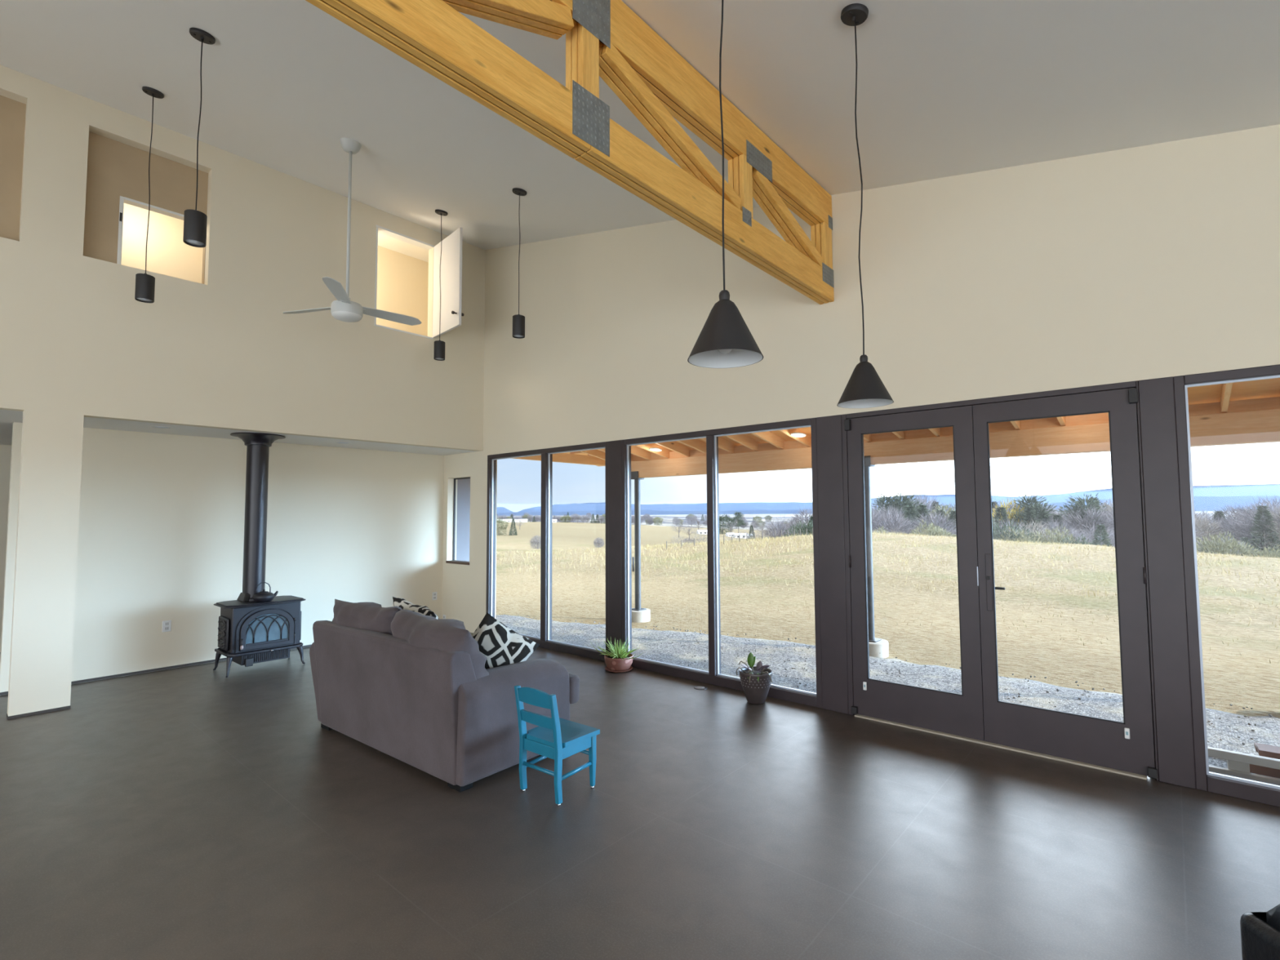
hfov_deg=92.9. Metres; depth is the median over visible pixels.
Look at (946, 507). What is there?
oak tree
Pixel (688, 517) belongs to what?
bare tree
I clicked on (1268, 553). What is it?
evergreen shrub
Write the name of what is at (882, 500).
pine tree
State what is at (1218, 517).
bare tree
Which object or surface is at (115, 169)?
wall opening
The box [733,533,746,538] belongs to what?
farm building
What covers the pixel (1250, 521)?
bare tree
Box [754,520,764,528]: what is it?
evergreen shrub
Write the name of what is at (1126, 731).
sensor
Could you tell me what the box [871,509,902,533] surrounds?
bare tree
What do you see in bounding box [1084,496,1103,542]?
cedar tree
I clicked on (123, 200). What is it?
frame
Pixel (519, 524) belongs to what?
bare tree
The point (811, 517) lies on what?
cedar tree
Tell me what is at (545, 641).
window
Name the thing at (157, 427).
recessed light
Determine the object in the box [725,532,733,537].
farm building
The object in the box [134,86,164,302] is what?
pendant
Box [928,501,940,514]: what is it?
cedar tree
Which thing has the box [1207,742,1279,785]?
pallet
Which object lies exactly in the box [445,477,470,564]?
window
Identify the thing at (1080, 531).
bare tree
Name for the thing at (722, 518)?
evergreen shrub
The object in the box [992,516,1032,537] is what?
bare tree
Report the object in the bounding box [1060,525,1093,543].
bare tree
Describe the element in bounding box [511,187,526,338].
pendant
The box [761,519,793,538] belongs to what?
bare tree
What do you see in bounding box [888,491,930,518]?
pine tree
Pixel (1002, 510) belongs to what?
cedar tree
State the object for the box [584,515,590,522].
bare tree
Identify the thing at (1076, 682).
gravel stones
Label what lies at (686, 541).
bare tree
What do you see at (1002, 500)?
bare tree
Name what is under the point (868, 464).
porch post
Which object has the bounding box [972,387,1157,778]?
door
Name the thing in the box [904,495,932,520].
bare tree
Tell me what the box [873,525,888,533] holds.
evergreen shrub
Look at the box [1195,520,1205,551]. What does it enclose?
bare tree
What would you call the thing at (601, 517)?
bare tree
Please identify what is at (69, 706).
baseboard
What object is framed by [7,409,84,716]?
wall pier
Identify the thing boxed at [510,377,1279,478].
porch roof
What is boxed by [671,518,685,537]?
bare tree
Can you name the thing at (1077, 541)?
evergreen shrub
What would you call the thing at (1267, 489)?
mountain ridge
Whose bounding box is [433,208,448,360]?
pendant
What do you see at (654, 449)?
porch light
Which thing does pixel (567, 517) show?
evergreen shrub
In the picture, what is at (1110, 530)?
bare tree
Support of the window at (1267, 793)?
attached to the wall at (1162, 260)
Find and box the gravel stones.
[496,614,1272,774]
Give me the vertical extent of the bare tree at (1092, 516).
10.043 m
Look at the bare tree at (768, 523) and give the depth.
79.79 m
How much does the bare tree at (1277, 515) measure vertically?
10.188 m
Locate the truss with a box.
[305,0,834,304]
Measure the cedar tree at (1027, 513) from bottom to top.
9.624 m
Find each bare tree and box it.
[515,516,524,529]
[526,514,533,521]
[529,535,541,549]
[573,514,581,523]
[580,515,586,523]
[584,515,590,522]
[593,537,604,547]
[598,515,604,522]
[631,514,634,523]
[646,516,653,524]
[670,533,686,543]
[671,516,680,525]
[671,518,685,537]
[680,519,697,539]
[680,537,695,543]
[686,515,696,524]
[688,511,706,529]
[688,529,706,543]
[724,522,736,532]
[728,530,749,541]
[740,519,748,528]
[740,529,763,540]
[746,518,759,531]
[754,519,768,537]
[755,523,782,537]
[760,518,777,537]
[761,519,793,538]
[770,514,791,531]
[780,519,806,535]
[786,506,813,534]
[871,497,885,511]
[871,506,897,531]
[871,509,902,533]
[871,511,919,534]
[874,502,913,528]
[898,516,937,534]
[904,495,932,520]
[907,490,944,516]
[907,511,956,536]
[910,493,946,515]
[935,501,955,518]
[991,499,1023,524]
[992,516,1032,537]
[1008,497,1064,528]
[1014,520,1054,540]
[1032,515,1086,541]
[1047,506,1064,520]
[1049,507,1081,525]
[1054,505,1114,544]
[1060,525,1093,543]
[1073,507,1113,529]
[1073,521,1115,546]
[1084,506,1114,542]
[1091,529,1115,545]
[1093,497,1113,515]
[1102,501,1113,519]
[1194,507,1217,519]
[1194,508,1213,535]
[1194,510,1222,533]
[1194,512,1230,546]
[1195,513,1239,547]
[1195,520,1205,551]
[1199,515,1257,548]
[1208,503,1253,537]
[1210,537,1251,554]
[1221,514,1279,553]
[1227,493,1279,552]
[1227,498,1279,524]
[1240,494,1279,516]
[1241,504,1279,548]
[1253,508,1279,551]
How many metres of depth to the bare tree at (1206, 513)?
103.35 m
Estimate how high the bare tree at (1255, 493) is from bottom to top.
11.149 m
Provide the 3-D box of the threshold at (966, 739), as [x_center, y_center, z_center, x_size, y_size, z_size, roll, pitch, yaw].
[2.429,1.848,4.313,1.795,0.013,0.130,-3,-4,41]
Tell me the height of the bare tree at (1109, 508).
11.841 m
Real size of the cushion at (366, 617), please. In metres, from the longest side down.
0.860 x 0.520 x 0.326 m
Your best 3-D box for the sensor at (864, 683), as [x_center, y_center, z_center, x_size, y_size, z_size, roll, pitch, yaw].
[1.787,1.637,4.832,0.026,0.064,0.016,-3,-4,41]
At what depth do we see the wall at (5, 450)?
7.41 m
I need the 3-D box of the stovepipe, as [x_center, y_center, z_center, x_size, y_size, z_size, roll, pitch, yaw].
[-4.199,0.404,6.646,0.516,1.793,0.516,-3,-4,41]
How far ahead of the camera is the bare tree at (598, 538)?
41.76 m
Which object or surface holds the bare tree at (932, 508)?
on the field
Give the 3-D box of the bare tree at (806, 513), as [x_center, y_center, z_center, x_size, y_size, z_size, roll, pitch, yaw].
[23.546,7.487,85.745,7.203,8.023,7.302,2,-4,-35]
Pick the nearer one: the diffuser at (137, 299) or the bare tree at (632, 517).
the diffuser at (137, 299)
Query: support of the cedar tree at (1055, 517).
on the field
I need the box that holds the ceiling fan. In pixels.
[283,137,422,325]
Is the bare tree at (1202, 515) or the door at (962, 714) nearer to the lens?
the door at (962, 714)
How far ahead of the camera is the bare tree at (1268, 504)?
72.33 m
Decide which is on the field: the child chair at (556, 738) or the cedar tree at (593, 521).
the cedar tree at (593, 521)
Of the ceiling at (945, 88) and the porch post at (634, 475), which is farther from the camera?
the porch post at (634, 475)
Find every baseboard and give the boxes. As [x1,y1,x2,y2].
[0,644,311,695]
[6,705,71,719]
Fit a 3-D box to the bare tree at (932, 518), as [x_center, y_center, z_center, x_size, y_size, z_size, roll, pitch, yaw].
[28.720,6.520,59.315,5.960,7.769,5.935,-1,-3,4]
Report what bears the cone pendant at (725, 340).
hanging from the ceiling at (945, 88)
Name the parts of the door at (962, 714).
latch plate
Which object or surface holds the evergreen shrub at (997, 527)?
on the field
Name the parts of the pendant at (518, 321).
lamp shade, cord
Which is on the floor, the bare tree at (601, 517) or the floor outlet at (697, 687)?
the floor outlet at (697, 687)
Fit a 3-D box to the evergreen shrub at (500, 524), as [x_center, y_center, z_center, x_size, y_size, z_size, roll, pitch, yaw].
[-25.381,8.506,109.696,3.805,3.758,3.817,-1,-3,15]
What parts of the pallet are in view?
rail, rail, rail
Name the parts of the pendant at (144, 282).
lamp shade, cord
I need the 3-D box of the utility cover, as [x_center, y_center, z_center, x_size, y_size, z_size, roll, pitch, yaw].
[-0.119,2.757,19.851,0.269,0.600,0.108,-1,-3,14]
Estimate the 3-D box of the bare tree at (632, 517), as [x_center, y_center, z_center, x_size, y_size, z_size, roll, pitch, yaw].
[-3.408,14.839,226.894,4.072,4.246,4.071,-2,-4,28]
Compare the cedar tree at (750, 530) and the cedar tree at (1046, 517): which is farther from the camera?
the cedar tree at (750, 530)
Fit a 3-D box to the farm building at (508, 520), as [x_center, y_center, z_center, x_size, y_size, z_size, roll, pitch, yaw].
[-46.343,15.326,225.461,9.200,1.700,2.300,0,-3,-11]
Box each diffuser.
[136,297,152,301]
[185,239,204,245]
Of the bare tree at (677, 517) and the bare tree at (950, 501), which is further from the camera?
the bare tree at (677, 517)
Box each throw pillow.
[391,595,438,619]
[471,612,540,669]
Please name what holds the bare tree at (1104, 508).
on the field
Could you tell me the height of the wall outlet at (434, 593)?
0.116 m
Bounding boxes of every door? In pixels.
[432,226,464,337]
[844,405,984,741]
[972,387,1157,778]
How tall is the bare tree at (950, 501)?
10.809 m
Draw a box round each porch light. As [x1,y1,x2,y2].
[648,447,662,451]
[790,432,806,437]
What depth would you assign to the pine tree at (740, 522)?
164.31 m
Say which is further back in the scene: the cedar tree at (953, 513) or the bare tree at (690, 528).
the bare tree at (690, 528)
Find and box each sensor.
[862,681,866,690]
[1124,727,1129,738]
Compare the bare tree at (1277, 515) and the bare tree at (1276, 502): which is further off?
the bare tree at (1276, 502)
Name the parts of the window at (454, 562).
sill, frame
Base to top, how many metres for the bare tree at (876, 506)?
9.094 m
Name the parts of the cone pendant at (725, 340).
cord, light bulb, lamp shade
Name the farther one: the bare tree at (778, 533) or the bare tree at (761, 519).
the bare tree at (761, 519)
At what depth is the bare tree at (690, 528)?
109.59 m
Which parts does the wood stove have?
leg, plate, leg, plate, ash drawer, arch moulding, door, door glass, plate, leg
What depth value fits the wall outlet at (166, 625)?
6.47 m
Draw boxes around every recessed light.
[151,426,173,428]
[335,441,351,444]
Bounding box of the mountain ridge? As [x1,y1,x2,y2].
[496,484,1279,512]
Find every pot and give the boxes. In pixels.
[604,652,633,671]
[738,666,772,704]
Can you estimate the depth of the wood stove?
6.37 m
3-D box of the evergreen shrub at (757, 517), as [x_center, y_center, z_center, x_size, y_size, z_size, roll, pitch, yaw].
[66.179,22.251,341.816,5.462,4.929,5.444,0,-3,-8]
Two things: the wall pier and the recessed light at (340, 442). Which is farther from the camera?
the recessed light at (340, 442)
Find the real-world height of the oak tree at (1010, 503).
10.834 m
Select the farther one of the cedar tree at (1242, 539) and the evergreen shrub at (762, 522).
the evergreen shrub at (762, 522)
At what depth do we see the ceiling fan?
5.48 m
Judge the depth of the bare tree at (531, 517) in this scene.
227.24 m
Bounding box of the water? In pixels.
[581,511,1277,519]
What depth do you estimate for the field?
12.34 m
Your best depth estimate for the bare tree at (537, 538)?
49.67 m
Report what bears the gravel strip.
on the field
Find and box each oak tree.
[927,504,955,525]
[991,498,1031,529]
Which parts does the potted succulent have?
stem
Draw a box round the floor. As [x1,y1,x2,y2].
[0,632,1279,959]
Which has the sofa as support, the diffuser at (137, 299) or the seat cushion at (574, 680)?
the seat cushion at (574, 680)
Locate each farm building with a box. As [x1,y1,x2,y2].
[502,519,527,522]
[696,529,706,534]
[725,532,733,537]
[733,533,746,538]
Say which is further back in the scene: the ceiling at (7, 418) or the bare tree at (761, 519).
the bare tree at (761, 519)
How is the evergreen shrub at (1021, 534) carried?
on the field
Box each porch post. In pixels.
[631,471,646,610]
[863,455,881,642]
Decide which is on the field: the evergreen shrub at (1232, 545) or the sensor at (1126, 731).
the evergreen shrub at (1232, 545)
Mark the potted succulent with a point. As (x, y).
(756, 680)
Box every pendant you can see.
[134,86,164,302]
[182,27,215,247]
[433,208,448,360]
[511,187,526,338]
[687,0,763,368]
[836,3,893,408]
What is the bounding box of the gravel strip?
[495,614,1279,778]
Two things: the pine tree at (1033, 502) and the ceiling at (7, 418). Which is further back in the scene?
the pine tree at (1033, 502)
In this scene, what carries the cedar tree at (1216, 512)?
on the field
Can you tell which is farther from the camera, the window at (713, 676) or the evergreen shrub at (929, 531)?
the evergreen shrub at (929, 531)
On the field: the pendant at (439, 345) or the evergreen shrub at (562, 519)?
the evergreen shrub at (562, 519)
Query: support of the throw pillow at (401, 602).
on the sofa
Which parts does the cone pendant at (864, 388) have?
cord, lamp shade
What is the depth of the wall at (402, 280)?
6.86 m
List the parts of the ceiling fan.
blade, blade, lamp shade, blade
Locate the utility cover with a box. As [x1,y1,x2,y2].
[631,556,634,571]
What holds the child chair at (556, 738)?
on the floor
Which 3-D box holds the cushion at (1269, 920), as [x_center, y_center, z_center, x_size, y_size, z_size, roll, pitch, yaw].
[2.367,1.312,1.625,0.740,0.180,0.740,0,-3,0]
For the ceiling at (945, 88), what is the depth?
4.00 m
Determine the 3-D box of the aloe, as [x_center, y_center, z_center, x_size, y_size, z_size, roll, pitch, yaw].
[-0.242,1.813,6.376,0.431,0.343,0.592,1,-3,-19]
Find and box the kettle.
[252,582,278,602]
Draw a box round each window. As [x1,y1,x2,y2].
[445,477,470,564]
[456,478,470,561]
[485,441,608,661]
[621,417,822,708]
[1173,364,1279,807]
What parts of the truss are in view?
nail plate, nail plate, nail plate, nail plate, nail plate, nail plate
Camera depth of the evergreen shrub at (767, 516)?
382.64 m
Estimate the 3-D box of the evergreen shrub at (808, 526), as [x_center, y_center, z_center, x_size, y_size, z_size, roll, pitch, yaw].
[15.078,5.575,54.039,4.659,4.485,4.715,1,-3,-19]
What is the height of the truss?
0.917 m
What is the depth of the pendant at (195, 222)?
4.04 m
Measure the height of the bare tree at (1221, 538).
5.953 m
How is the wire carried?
attached to the fence post
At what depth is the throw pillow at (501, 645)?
4.08 m
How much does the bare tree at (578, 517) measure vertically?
3.588 m
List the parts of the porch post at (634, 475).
plate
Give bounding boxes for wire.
[668,529,876,546]
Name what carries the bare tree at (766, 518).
on the field
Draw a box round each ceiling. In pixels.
[0,0,1279,249]
[0,409,475,455]
[377,232,428,262]
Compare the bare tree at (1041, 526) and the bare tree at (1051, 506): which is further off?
the bare tree at (1051, 506)
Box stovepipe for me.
[230,432,285,601]
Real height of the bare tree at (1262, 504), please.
11.422 m
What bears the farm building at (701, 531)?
on the field
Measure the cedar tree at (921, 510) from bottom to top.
9.168 m
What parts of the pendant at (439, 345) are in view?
lamp shade, cord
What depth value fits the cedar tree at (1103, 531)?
45.70 m
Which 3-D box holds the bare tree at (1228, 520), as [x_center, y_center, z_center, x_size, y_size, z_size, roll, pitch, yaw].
[73.562,8.308,75.106,8.191,8.914,8.194,1,-4,-24]
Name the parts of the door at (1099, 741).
lever handle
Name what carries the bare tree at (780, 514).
on the field
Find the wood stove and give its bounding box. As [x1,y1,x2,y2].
[213,592,306,677]
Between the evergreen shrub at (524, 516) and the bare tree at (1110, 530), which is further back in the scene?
the evergreen shrub at (524, 516)
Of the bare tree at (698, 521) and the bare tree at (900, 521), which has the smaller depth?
the bare tree at (900, 521)
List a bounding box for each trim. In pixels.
[373,225,434,339]
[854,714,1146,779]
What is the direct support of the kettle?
on the wood stove
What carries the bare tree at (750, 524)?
on the field
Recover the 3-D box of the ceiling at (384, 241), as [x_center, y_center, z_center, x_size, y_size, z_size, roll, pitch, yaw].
[-5.752,-3.498,5.470,1.080,0.100,9.640,-3,-4,41]
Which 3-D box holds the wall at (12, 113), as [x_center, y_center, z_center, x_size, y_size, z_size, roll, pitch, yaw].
[-5.548,-2.605,4.887,0.079,1.450,1.000,-3,-4,41]
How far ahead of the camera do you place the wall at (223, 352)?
6.15 m
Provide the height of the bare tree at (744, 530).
4.052 m
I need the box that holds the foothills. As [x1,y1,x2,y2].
[496,495,1279,515]
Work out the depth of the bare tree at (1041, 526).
54.76 m
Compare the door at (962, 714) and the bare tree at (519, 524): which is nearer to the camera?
the door at (962, 714)
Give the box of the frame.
[116,195,183,264]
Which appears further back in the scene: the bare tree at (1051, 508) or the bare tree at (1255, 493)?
the bare tree at (1051, 508)
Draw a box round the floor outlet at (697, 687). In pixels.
[693,685,707,689]
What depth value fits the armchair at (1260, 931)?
1.94 m
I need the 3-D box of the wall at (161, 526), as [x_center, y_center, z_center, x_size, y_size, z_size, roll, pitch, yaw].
[-4.420,0.803,7.330,0.117,2.510,4.470,-3,-4,41]
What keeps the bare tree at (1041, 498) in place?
on the field
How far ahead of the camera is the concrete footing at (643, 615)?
9.93 m
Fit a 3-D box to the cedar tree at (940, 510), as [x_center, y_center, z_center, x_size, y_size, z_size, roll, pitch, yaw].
[36.767,7.977,74.382,4.317,9.030,4.504,0,-3,3]
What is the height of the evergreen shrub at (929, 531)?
4.697 m
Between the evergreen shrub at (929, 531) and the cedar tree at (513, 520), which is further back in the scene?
the cedar tree at (513, 520)
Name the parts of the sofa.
arm, leg, leg, arm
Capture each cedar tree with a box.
[508,518,516,535]
[590,513,595,523]
[747,525,755,539]
[808,515,813,525]
[900,505,919,532]
[915,503,931,524]
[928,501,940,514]
[933,508,947,528]
[945,510,955,533]
[991,501,1003,522]
[992,506,1009,528]
[1019,506,1039,533]
[1037,511,1053,533]
[1050,513,1063,533]
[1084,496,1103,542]
[1090,524,1113,546]
[1212,510,1226,525]
[1238,537,1253,555]
[1248,504,1279,552]
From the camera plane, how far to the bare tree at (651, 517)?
243.67 m
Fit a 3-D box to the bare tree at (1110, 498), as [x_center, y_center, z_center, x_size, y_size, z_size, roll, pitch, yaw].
[79.204,8.518,102.443,8.703,12.225,9.084,-1,-3,19]
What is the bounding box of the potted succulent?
[736,652,772,704]
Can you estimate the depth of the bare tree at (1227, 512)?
91.72 m
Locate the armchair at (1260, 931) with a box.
[1240,903,1279,959]
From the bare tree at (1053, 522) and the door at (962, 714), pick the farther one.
the bare tree at (1053, 522)
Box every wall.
[0,64,484,451]
[0,95,26,240]
[0,422,444,695]
[0,444,11,652]
[120,203,428,336]
[441,124,1279,789]
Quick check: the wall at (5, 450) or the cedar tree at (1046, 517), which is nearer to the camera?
the wall at (5, 450)
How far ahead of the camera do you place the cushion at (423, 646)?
3.75 m
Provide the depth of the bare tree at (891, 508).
74.22 m
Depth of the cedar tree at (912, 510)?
67.70 m
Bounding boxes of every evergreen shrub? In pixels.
[496,518,508,535]
[522,514,530,521]
[559,515,567,522]
[563,515,571,522]
[652,515,662,525]
[719,513,735,534]
[753,515,762,523]
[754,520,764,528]
[764,515,772,521]
[783,519,813,536]
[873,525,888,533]
[910,520,956,537]
[992,517,1042,542]
[997,525,1051,543]
[1025,524,1084,544]
[1055,533,1106,546]
[1195,530,1260,556]
[1244,544,1279,558]
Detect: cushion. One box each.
[332,599,402,635]
[391,608,488,679]
[568,673,579,703]
[1250,903,1279,931]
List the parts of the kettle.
handle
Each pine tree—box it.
[732,511,746,533]
[871,492,906,520]
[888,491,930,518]
[1007,493,1066,536]
[1053,492,1111,542]
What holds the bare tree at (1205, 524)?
on the field
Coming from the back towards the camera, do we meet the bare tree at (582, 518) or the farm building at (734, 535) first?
the bare tree at (582, 518)
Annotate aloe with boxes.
[590,637,639,672]
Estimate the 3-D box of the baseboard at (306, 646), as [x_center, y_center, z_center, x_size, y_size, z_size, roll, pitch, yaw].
[-4.365,2.037,7.218,0.013,0.024,4.470,-3,-4,41]
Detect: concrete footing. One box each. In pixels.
[631,608,650,622]
[868,637,888,657]
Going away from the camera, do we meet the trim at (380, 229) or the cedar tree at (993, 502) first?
the trim at (380, 229)
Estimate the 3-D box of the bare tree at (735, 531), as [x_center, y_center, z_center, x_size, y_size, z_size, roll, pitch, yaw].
[11.662,7.613,71.723,3.568,3.855,3.592,1,-4,-28]
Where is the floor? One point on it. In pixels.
(192, 812)
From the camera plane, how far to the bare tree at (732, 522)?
149.53 m
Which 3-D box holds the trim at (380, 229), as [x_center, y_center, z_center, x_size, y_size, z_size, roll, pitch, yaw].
[-2.990,-2.456,7.670,0.133,1.242,0.776,-3,-4,41]
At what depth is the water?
1022.63 m
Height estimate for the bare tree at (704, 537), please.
3.548 m
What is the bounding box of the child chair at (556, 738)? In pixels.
[514,684,599,806]
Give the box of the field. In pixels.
[495,515,1279,718]
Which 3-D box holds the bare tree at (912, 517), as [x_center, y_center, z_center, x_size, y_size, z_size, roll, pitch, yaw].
[27.587,6.915,61.193,6.440,7.076,6.353,-1,-3,10]
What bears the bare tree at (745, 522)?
on the field
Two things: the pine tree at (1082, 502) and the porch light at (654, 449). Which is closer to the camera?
the porch light at (654, 449)
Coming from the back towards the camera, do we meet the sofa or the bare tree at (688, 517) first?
the bare tree at (688, 517)
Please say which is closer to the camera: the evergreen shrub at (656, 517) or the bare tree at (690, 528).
the bare tree at (690, 528)
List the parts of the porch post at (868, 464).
plate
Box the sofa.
[309,599,579,791]
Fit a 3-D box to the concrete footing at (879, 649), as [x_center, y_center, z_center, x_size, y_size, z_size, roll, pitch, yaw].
[2.878,2.168,7.577,0.410,0.340,0.410,-3,-4,41]
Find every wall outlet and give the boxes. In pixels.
[162,620,171,631]
[431,591,436,599]
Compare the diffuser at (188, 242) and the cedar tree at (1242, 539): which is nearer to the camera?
the diffuser at (188, 242)
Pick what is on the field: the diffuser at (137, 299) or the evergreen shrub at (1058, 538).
the evergreen shrub at (1058, 538)
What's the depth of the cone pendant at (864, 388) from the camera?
2.96 m
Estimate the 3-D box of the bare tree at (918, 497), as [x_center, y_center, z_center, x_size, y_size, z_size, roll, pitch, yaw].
[47.001,7.854,100.888,9.450,11.974,9.518,3,-4,-41]
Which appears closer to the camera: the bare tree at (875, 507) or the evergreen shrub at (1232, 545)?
the evergreen shrub at (1232, 545)
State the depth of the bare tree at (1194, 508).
83.25 m
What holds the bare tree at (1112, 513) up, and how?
on the field
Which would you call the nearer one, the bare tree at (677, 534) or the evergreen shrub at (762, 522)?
the bare tree at (677, 534)

